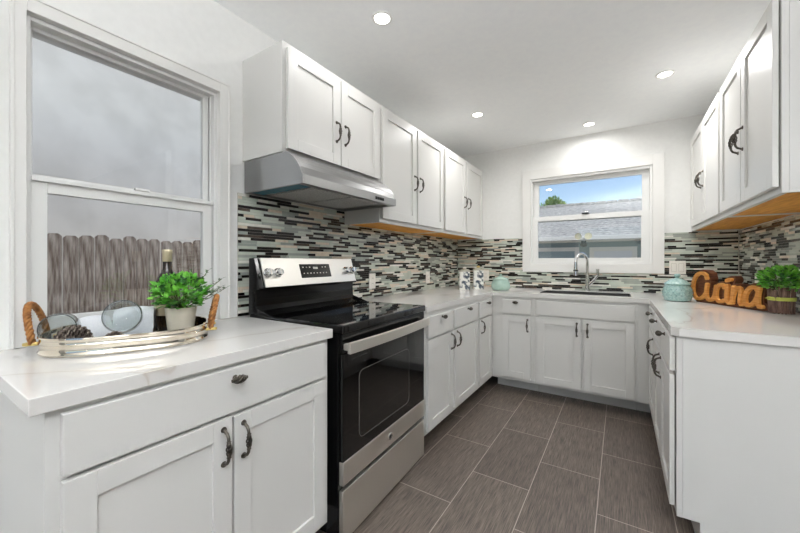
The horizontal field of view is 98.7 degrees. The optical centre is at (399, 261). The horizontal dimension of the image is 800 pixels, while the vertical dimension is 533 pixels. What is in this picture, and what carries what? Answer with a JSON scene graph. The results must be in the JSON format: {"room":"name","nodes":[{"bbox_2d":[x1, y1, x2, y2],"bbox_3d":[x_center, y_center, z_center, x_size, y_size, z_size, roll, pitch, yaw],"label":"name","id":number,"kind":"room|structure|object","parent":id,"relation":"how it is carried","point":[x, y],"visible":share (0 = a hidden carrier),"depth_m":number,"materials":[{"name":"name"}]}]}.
{"room":"kitchen","nodes":[
{"label":"kitchen","id":0,"kind":"room"},
{"bbox_2d":[0,0,455,350],"bbox_3d":[-1.124,-0.025,1.371,0.140,2.419,6.740,0,0,33],"label":"wall","id":1,"kind":"structure","parent":0,"point":[204,36],"depth_m":1.49,"materials":[{"name":"paint"}]},
{"bbox_2d":[9,0,230,348],"bbox_3d":[-1.077,-0.293,1.406,0.152,1.129,0.716,0,0,33],"label":"window","id":2,"kind":"structure","parent":1,"relation":"in","point":[28,192],"depth_m":1.23,"materials":[{"name":"white paint"}]},
{"bbox_2d":[243,40,379,181],"bbox_3d":[-0.443,-0.766,1.964,0.365,0.513,0.757,0,0,33],"label":"upper cabinet","id":3,"kind":"object","parent":1,"relation":"attached to","point":[292,103],"visible":0.98,"depth_m":1.71,"materials":[{"name":"white paint"}]},
{"bbox_2d":[245,151,395,211],"bbox_3d":[-0.406,-0.429,1.943,0.432,0.160,0.750,0,0,33],"label":"range hood","id":4,"kind":"object","parent":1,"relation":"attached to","point":[286,176],"visible":1,"depth_m":1.72,"materials":[{"name":"silver metal"}]},
{"bbox_2d":[237,193,457,315],"bbox_3d":[-0.067,-0.037,2.880,0.009,0.620,2.758,0,0,33],"label":"tile backsplash","id":5,"kind":"structure","parent":1,"relation":"attached to","point":[266,227],"depth_m":2.34,"materials":[{"name":"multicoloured tile"}]},
{"bbox_2d":[369,273,375,288],"bbox_3d":[-0.212,0.146,2.637,0.008,0.118,0.078,0,0,33],"label":"wall outlet","id":6,"kind":"object","parent":5,"relation":"attached to","point":[372,276],"visible":1,"depth_m":2.64,"materials":[{"name":"white plastic"}]},
{"bbox_2d":[426,271,429,282],"bbox_3d":[0.276,0.151,3.398,0.008,0.115,0.078,0,0,33],"label":"wall outlet","id":7,"kind":"object","parent":5,"relation":"attached to","point":[427,272],"visible":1,"depth_m":3.40,"materials":[{"name":"white plastic"}]},
{"bbox_2d":[344,104,442,233],"bbox_3d":[0.013,-0.640,2.675,0.365,0.765,0.930,0,0,33],"label":"upper cabinet","id":8,"kind":"object","parent":1,"relation":"attached to","point":[411,161],"visible":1,"depth_m":2.50,"materials":[{"name":"white paint"}]},
{"bbox_2d":[419,145,482,239],"bbox_3d":[0.548,-0.640,3.509,0.365,0.765,1.050,0,0,33],"label":"upper cabinet","id":9,"kind":"object","parent":1,"relation":"attached to","point":[462,181],"visible":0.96,"depth_m":3.35,"materials":[{"name":"white paint"}]},
{"bbox_2d":[214,0,770,156],"bbox_3d":[1.065,-1.295,-0.032,5.340,0.120,6.740,0,0,33],"label":"ceiling","id":10,"kind":"structure","parent":0,"point":[537,71],"depth_m":2.06,"materials":[{"name":"paint"}]},
{"bbox_2d":[372,10,391,25],"bbox_3d":[-0.091,-1.232,1.739,0.106,0.005,0.106,0,0,33],"label":"recessed light","id":11,"kind":"object","parent":10,"relation":"in","point":[382,18],"visible":1,"depth_m":1.74,"materials":[{"name":"white paint"}]},
{"bbox_2d":[471,112,483,117],"bbox_3d":[0.648,-1.232,2.876,0.106,0.005,0.106,0,0,33],"label":"recessed light","id":12,"kind":"object","parent":10,"relation":"in","point":[475,114],"visible":1,"depth_m":2.87,"materials":[{"name":"white paint"}]},
{"bbox_2d":[582,122,595,126],"bbox_3d":[1.692,-1.232,3.074,0.106,0.005,0.106,0,0,33],"label":"recessed light","id":13,"kind":"object","parent":10,"relation":"in","point":[587,124],"visible":1,"depth_m":3.07,"materials":[{"name":"white paint"}]},
{"bbox_2d":[655,69,674,78],"bbox_3d":[1.741,-1.232,2.256,0.106,0.005,0.106,0,0,33],"label":"recessed light","id":14,"kind":"object","parent":10,"relation":"in","point":[666,73],"visible":1,"depth_m":2.26,"materials":[{"name":"white paint"}]},
{"bbox_2d":[315,376,694,532],"bbox_3d":[1.065,1.214,-0.032,5.340,0.060,6.740,0,0,33],"label":"floor","id":15,"kind":"structure","parent":0,"point":[507,459],"depth_m":1.91,"materials":[{"name":"tile"}]},
{"bbox_2d":[0,339,326,532],"bbox_3d":[-0.747,0.747,1.208,0.659,0.874,0.821,0,0,33],"label":"base cabinet","id":16,"kind":"object","parent":15,"relation":"on","point":[240,447],"visible":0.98,"depth_m":0.93,"materials":[{"name":"white paint"}]},
{"bbox_2d":[0,316,332,416],"bbox_3d":[-0.768,0.291,1.212,0.623,0.036,0.859,0,0,33],"label":"countertop","id":17,"kind":"structure","parent":16,"relation":"on","point":[37,385],"depth_m":0.94,"materials":[{"name":"stone"}]},
{"bbox_2d":[22,294,219,357],"bbox_3d":[-0.921,0.197,1.188,0.528,0.152,0.366,0,0,-30],"label":"serving tray","id":18,"kind":"object","parent":17,"relation":"on","point":[48,347],"visible":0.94,"depth_m":1.04,"materials":[{"name":"silver metal"}]},
{"bbox_2d":[36,313,81,334],"bbox_3d":[-1.085,0.209,1.102,0.096,0.098,0.104,0,0,-31],"label":"wine glass","id":19,"kind":"object","parent":18,"relation":"in","point":[68,314],"visible":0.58,"depth_m":1.08,"materials":[{"name":"clear glass"}]},
{"bbox_2d":[53,325,93,338],"bbox_3d":[-0.986,0.233,1.038,0.085,0.086,0.087,0,0,33],"label":"pine cone","id":20,"kind":"object","parent":18,"relation":"in","point":[72,331],"visible":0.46,"depth_m":1.03,"materials":[{"name":"brown plant"}]},
{"bbox_2d":[76,315,112,336],"bbox_3d":[-1.044,0.223,1.175,0.098,0.080,0.084,0,0,38],"label":"folded napkin","id":21,"kind":"object","parent":18,"relation":"in","point":[94,323],"visible":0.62,"depth_m":1.16,"materials":[{"name":"white fabric"}]},
{"bbox_2d":[105,331,123,335],"bbox_3d":[-0.884,0.242,1.062,0.057,0.057,0.060,0,0,33],"label":"pine cone","id":22,"kind":"object","parent":18,"relation":"in","point":[112,333],"visible":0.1,"depth_m":1.06,"materials":[{"name":"brown plant"}]},
{"bbox_2d":[101,300,142,332],"bbox_3d":[-0.913,0.178,1.134,0.107,0.111,0.109,0,0,-35],"label":"wine glass","id":23,"kind":"object","parent":18,"relation":"in","point":[141,319],"visible":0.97,"depth_m":1.11,"materials":[{"name":"clear glass"}]},
{"bbox_2d":[113,306,155,334],"bbox_3d":[-0.972,0.212,1.262,0.117,0.099,0.108,0,0,-32],"label":"folded napkin","id":24,"kind":"object","parent":18,"relation":"in","point":[126,318],"visible":0.85,"depth_m":1.23,"materials":[{"name":"white fabric"}]},
{"bbox_2d":[156,249,178,330],"bbox_3d":[-0.914,0.109,1.350,0.075,0.316,0.075,0,0,33],"label":"wine bottle","id":25,"kind":"object","parent":18,"relation":"on","point":[161,325],"visible":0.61,"depth_m":1.32,"materials":[{"name":"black glass"}]},
{"bbox_2d":[147,268,226,329],"bbox_3d":[-0.824,0.144,1.306,0.250,0.244,0.216,0,0,13],"label":"potted plant","id":26,"kind":"object","parent":18,"relation":"on","point":[180,316],"visible":0.95,"depth_m":1.28,"materials":[{"name":"green plant"}]},
{"bbox_2d":[249,258,429,532],"bbox_3d":[-0.280,0.582,1.890,0.651,1.206,0.779,0,0,30],"label":"range","id":27,"kind":"object","parent":15,"relation":"on","point":[375,351],"visible":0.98,"depth_m":1.70,"materials":[{"name":"black metal"}]},
{"bbox_2d":[250,301,424,333],"bbox_3d":[-0.298,0.280,1.900,0.600,0.036,0.777,0,0,30],"label":"cooktop","id":28,"kind":"object","parent":27,"relation":"in","point":[344,317],"depth_m":1.73,"materials":[{"name":"black glass"}]},
{"bbox_2d":[421,300,477,435],"bbox_3d":[0.165,0.747,2.624,0.659,0.874,0.905,0,0,33],"label":"base cabinet","id":29,"kind":"object","parent":15,"relation":"on","point":[451,336],"visible":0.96,"depth_m":2.36,"materials":[{"name":"white paint"}]},
{"bbox_2d":[364,285,799,347],"bbox_3d":[1.172,0.291,2.576,2.421,0.036,1.950,0,0,33],"label":"countertop","id":30,"kind":"structure","parent":29,"relation":"on","point":[693,318],"depth_m":1.90,"materials":[{"name":"stone"}]},
{"bbox_2d":[459,267,469,289],"bbox_3d":[0.636,0.160,3.385,0.104,0.226,0.104,0,0,9],"label":"canister","id":31,"kind":"object","parent":30,"relation":"on","point":[464,274],"visible":0.98,"depth_m":3.33,"materials":[{"name":"ceramic"}]},
{"bbox_2d":[473,266,483,288],"bbox_3d":[0.798,0.155,3.501,0.104,0.236,0.104,0,0,9],"label":"canister","id":32,"kind":"object","parent":30,"relation":"on","point":[478,273],"visible":0.99,"depth_m":3.45,"materials":[{"name":"ceramic"}]},
{"bbox_2d":[491,274,509,290],"bbox_3d":[0.981,0.193,3.348,0.180,0.159,0.180,0,0,33],"label":"sugar pot","id":33,"kind":"object","parent":30,"relation":"on","point":[500,283],"visible":1,"depth_m":3.28,"materials":[{"name":"green ceramic"}]},
{"bbox_2d":[491,280,509,290],"bbox_3d":[0.981,0.223,3.348,0.180,0.099,0.180,0,0,33],"label":"bowl","id":34,"kind":"object","parent":33,"relation":"attached to","point":[501,285],"depth_m":3.28,"materials":[{"name":"green ceramic"}]},
{"bbox_2d":[540,290,630,296],"bbox_3d":[1.622,0.382,3.032,0.686,0.212,0.356,0,0,33],"label":"sink","id":35,"kind":"object","parent":30,"relation":"in","point":[545,291],"visible":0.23,"depth_m":3.17,"materials":[{"name":"grey metal"}]},
{"bbox_2d":[573,252,599,290],"bbox_3d":[1.724,0.091,3.214,0.242,0.364,0.103,0,0,-4],"label":"faucet","id":36,"kind":"object","parent":30,"relation":"on","point":[588,283],"visible":0.99,"depth_m":3.21,"materials":[{"name":"silver metal"}]},
{"bbox_2d":[661,274,692,301],"bbox_3d":[1.957,0.178,2.425,0.178,0.190,0.179,0,0,33],"label":"lidded pot","id":37,"kind":"object","parent":30,"relation":"on","point":[678,289],"visible":1,"depth_m":2.37,"materials":[{"name":"teal ceramic"}]},
{"bbox_2d":[661,285,692,301],"bbox_3d":[1.957,0.217,2.425,0.178,0.112,0.179,0,0,33],"label":"bowl","id":38,"kind":"object","parent":37,"relation":"attached to","point":[680,293],"depth_m":2.36,"materials":[{"name":"teal ceramic"}]},
{"bbox_2d":[691,270,770,310],"bbox_3d":[2.042,0.162,2.141,0.060,0.220,0.552,0,0,6],"label":"word sign","id":39,"kind":"object","parent":30,"relation":"on","point":[733,292],"visible":0.96,"depth_m":2.11,"materials":[{"name":"brown wood"}]},
{"bbox_2d":[754,265,799,313],"bbox_3d":[2.011,0.142,1.832,0.184,0.261,0.216,0,0,33],"label":"potted plant","id":40,"kind":"object","parent":30,"relation":"on","point":[782,299],"visible":1,"depth_m":1.80,"materials":[{"name":"green plant"}]},
{"bbox_2d":[476,296,491,387],"bbox_3d":[0.521,0.747,3.179,0.659,0.874,0.412,0,0,33],"label":"base cabinet","id":41,"kind":"object","parent":15,"relation":"on","point":[484,319],"visible":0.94,"depth_m":2.98,"materials":[{"name":"white paint"}]},
{"bbox_2d":[492,295,537,390],"bbox_3d":[1.163,0.747,3.333,0.373,0.874,0.659,0,0,33],"label":"base cabinet","id":42,"kind":"object","parent":15,"relation":"on","point":[512,317],"visible":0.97,"depth_m":3.09,"materials":[{"name":"white paint"}]},
{"bbox_2d":[534,298,637,409],"bbox_3d":[1.635,0.747,3.031,0.744,0.874,0.659,0,0,33],"label":"base cabinet","id":43,"kind":"object","parent":15,"relation":"on","point":[586,350],"visible":0.98,"depth_m":2.78,"materials":[{"name":"white paint"}]},
{"bbox_2d":[637,303,649,412],"bbox_3d":[1.986,0.747,2.811,0.085,0.874,0.550,0,0,33],"label":"filler panel","id":44,"kind":"object","parent":15,"relation":"on","point":[643,319],"visible":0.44,"depth_m":2.59,"materials":[{"name":"white paint"}]},
{"bbox_2d":[645,306,654,425],"bbox_3d":[1.968,0.747,2.200,0.659,0.874,0.496,0,0,33],"label":"base cabinet","id":45,"kind":"object","parent":15,"relation":"on","point":[650,343],"visible":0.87,"depth_m":2.35,"materials":[{"name":"white paint"}]},
{"bbox_2d":[649,313,799,532],"bbox_3d":[1.611,0.747,1.643,0.659,0.874,0.827,0,0,33],"label":"base cabinet","id":46,"kind":"object","parent":15,"relation":"on","point":[727,413],"visible":0.99,"depth_m":1.35,"materials":[{"name":"white paint"}]},
{"bbox_2d":[458,114,734,291],"bbox_3d":[1.794,-0.025,3.421,2.560,2.419,0.140,0,0,33],"label":"wall","id":47,"kind":"structure","parent":0,"point":[502,170],"depth_m":3.32,"materials":[{"name":"paint"}]},
{"bbox_2d":[522,153,663,273],"bbox_3d":[1.836,-0.425,3.370,1.195,1.055,0.140,0,0,33],"label":"window","id":48,"kind":"structure","parent":47,"relation":"in","point":[651,261],"depth_m":3.25,"materials":[{"name":"white paint"}]},
{"bbox_2d":[458,230,739,292],"bbox_3d":[1.696,0.010,3.394,2.424,0.526,0.009,0,0,33],"label":"tile backsplash","id":49,"kind":"structure","parent":47,"relation":"attached to","point":[717,251],"depth_m":3.19,"materials":[{"name":"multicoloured tile"}]},
{"bbox_2d":[484,270,488,280],"bbox_3d":[0.961,0.151,3.854,0.074,0.115,0.008,0,0,33],"label":"wall outlet","id":50,"kind":"object","parent":49,"relation":"attached to","point":[486,272],"visible":0.73,"depth_m":3.85,"materials":[{"name":"white plastic"}]},
{"bbox_2d":[669,261,685,273],"bbox_3d":[2.378,0.047,2.945,0.112,0.116,0.010,0,0,33],"label":"light switch","id":51,"kind":"object","parent":49,"relation":"attached to","point":[675,267],"visible":0.97,"depth_m":2.94,"materials":[{"name":"white plastic"}]},
{"bbox_2d":[741,214,798,229],"bbox_3d":[2.247,-0.025,1.882,0.136,2.419,1.960,0,0,33],"label":"wall","id":52,"kind":"structure","parent":0,"point":[794,214],"depth_m":2.17,"materials":[{"name":"paint"}]},
{"bbox_2d":[738,230,738,275],"bbox_3d":[2.702,0.010,2.740,0.005,0.525,0.005,0,0,33],"label":"trim","id":53,"kind":"structure","parent":52,"relation":"attached to","point":[738,230],"depth_m":2.74,"materials":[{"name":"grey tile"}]},
{"bbox_2d":[690,92,793,231],"bbox_3d":[2.272,-0.640,2.382,0.360,0.765,1.089,0,0,33],"label":"upper cabinet","id":54,"kind":"object","parent":52,"relation":"attached to","point":[705,215],"visible":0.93,"depth_m":2.33,"materials":[{"name":"white paint"}]},
{"bbox_2d":[720,0,799,216],"bbox_3d":[1.750,-0.640,1.568,0.360,0.765,0.843,0,0,33],"label":"upper cabinet","id":55,"kind":"object","parent":52,"relation":"attached to","point":[760,94],"visible":1,"depth_m":1.41,"materials":[{"name":"white paint"}]},
{"bbox_2d":[739,214,799,312],"bbox_3d":[2.191,0.010,1.930,0.009,0.526,1.920,0,0,33],"label":"tile backsplash","id":56,"kind":"structure","parent":52,"relation":"attached to","point":[777,242],"depth_m":2.18,"materials":[{"name":"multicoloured tile"}]},
{"label":"outside","id":57,"kind":"structure","parent":0,"visible":0},
{"bbox_3d":[4.402,1.814,5.228,23.000,0.060,38.000,0,0,33],"label":"ground","id":58,"kind":"structure","parent":57,"visible":0},
{"bbox_2d":[32,37,200,312],"bbox_3d":[-3.684,-1.116,4.474,2.600,5.800,14.000,0,0,33],"label":"sky","id":59,"kind":"structure","parent":58,"relation":"on","point":[93,122],"depth_m":3.38,"materials":[{"name":"paint"}]},
{"bbox_2d":[47,233,199,315],"bbox_3d":[-2.165,0.792,2.608,0.072,1.984,3.991,0,0,33],"label":"wooden fence","id":60,"kind":"object","parent":58,"relation":"on","point":[121,267],"visible":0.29,"depth_m":2.54,"materials":[{"name":"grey wood"}]},
{"bbox_2d":[540,195,565,205],"bbox_3d":[6.975,-0.696,16.699,2.612,4.971,1.764,0,0,33],"label":"tree","id":61,"kind":"object","parent":58,"relation":"on","point":[551,201],"visible":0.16,"depth_m":16.17,"materials":[{"name":"green plant"}]},
{"bbox_2d":[539,198,641,257],"bbox_3d":[6.607,-0.051,10.426,13.900,3.670,6.070,0,0,33],"label":"neighboring house","id":62,"kind":"structure","parent":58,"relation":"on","point":[615,237],"depth_m":8.85,"materials":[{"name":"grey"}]},
{"bbox_2d":[574,232,591,246],"bbox_3d":[4.357,-0.524,8.159,0.377,0.338,0.203,0,0,33],"label":"light","id":63,"kind":"object","parent":62,"relation":"attached to","point":[588,235],"visible":1,"depth_m":8.12,"materials":[{"name":"white"}]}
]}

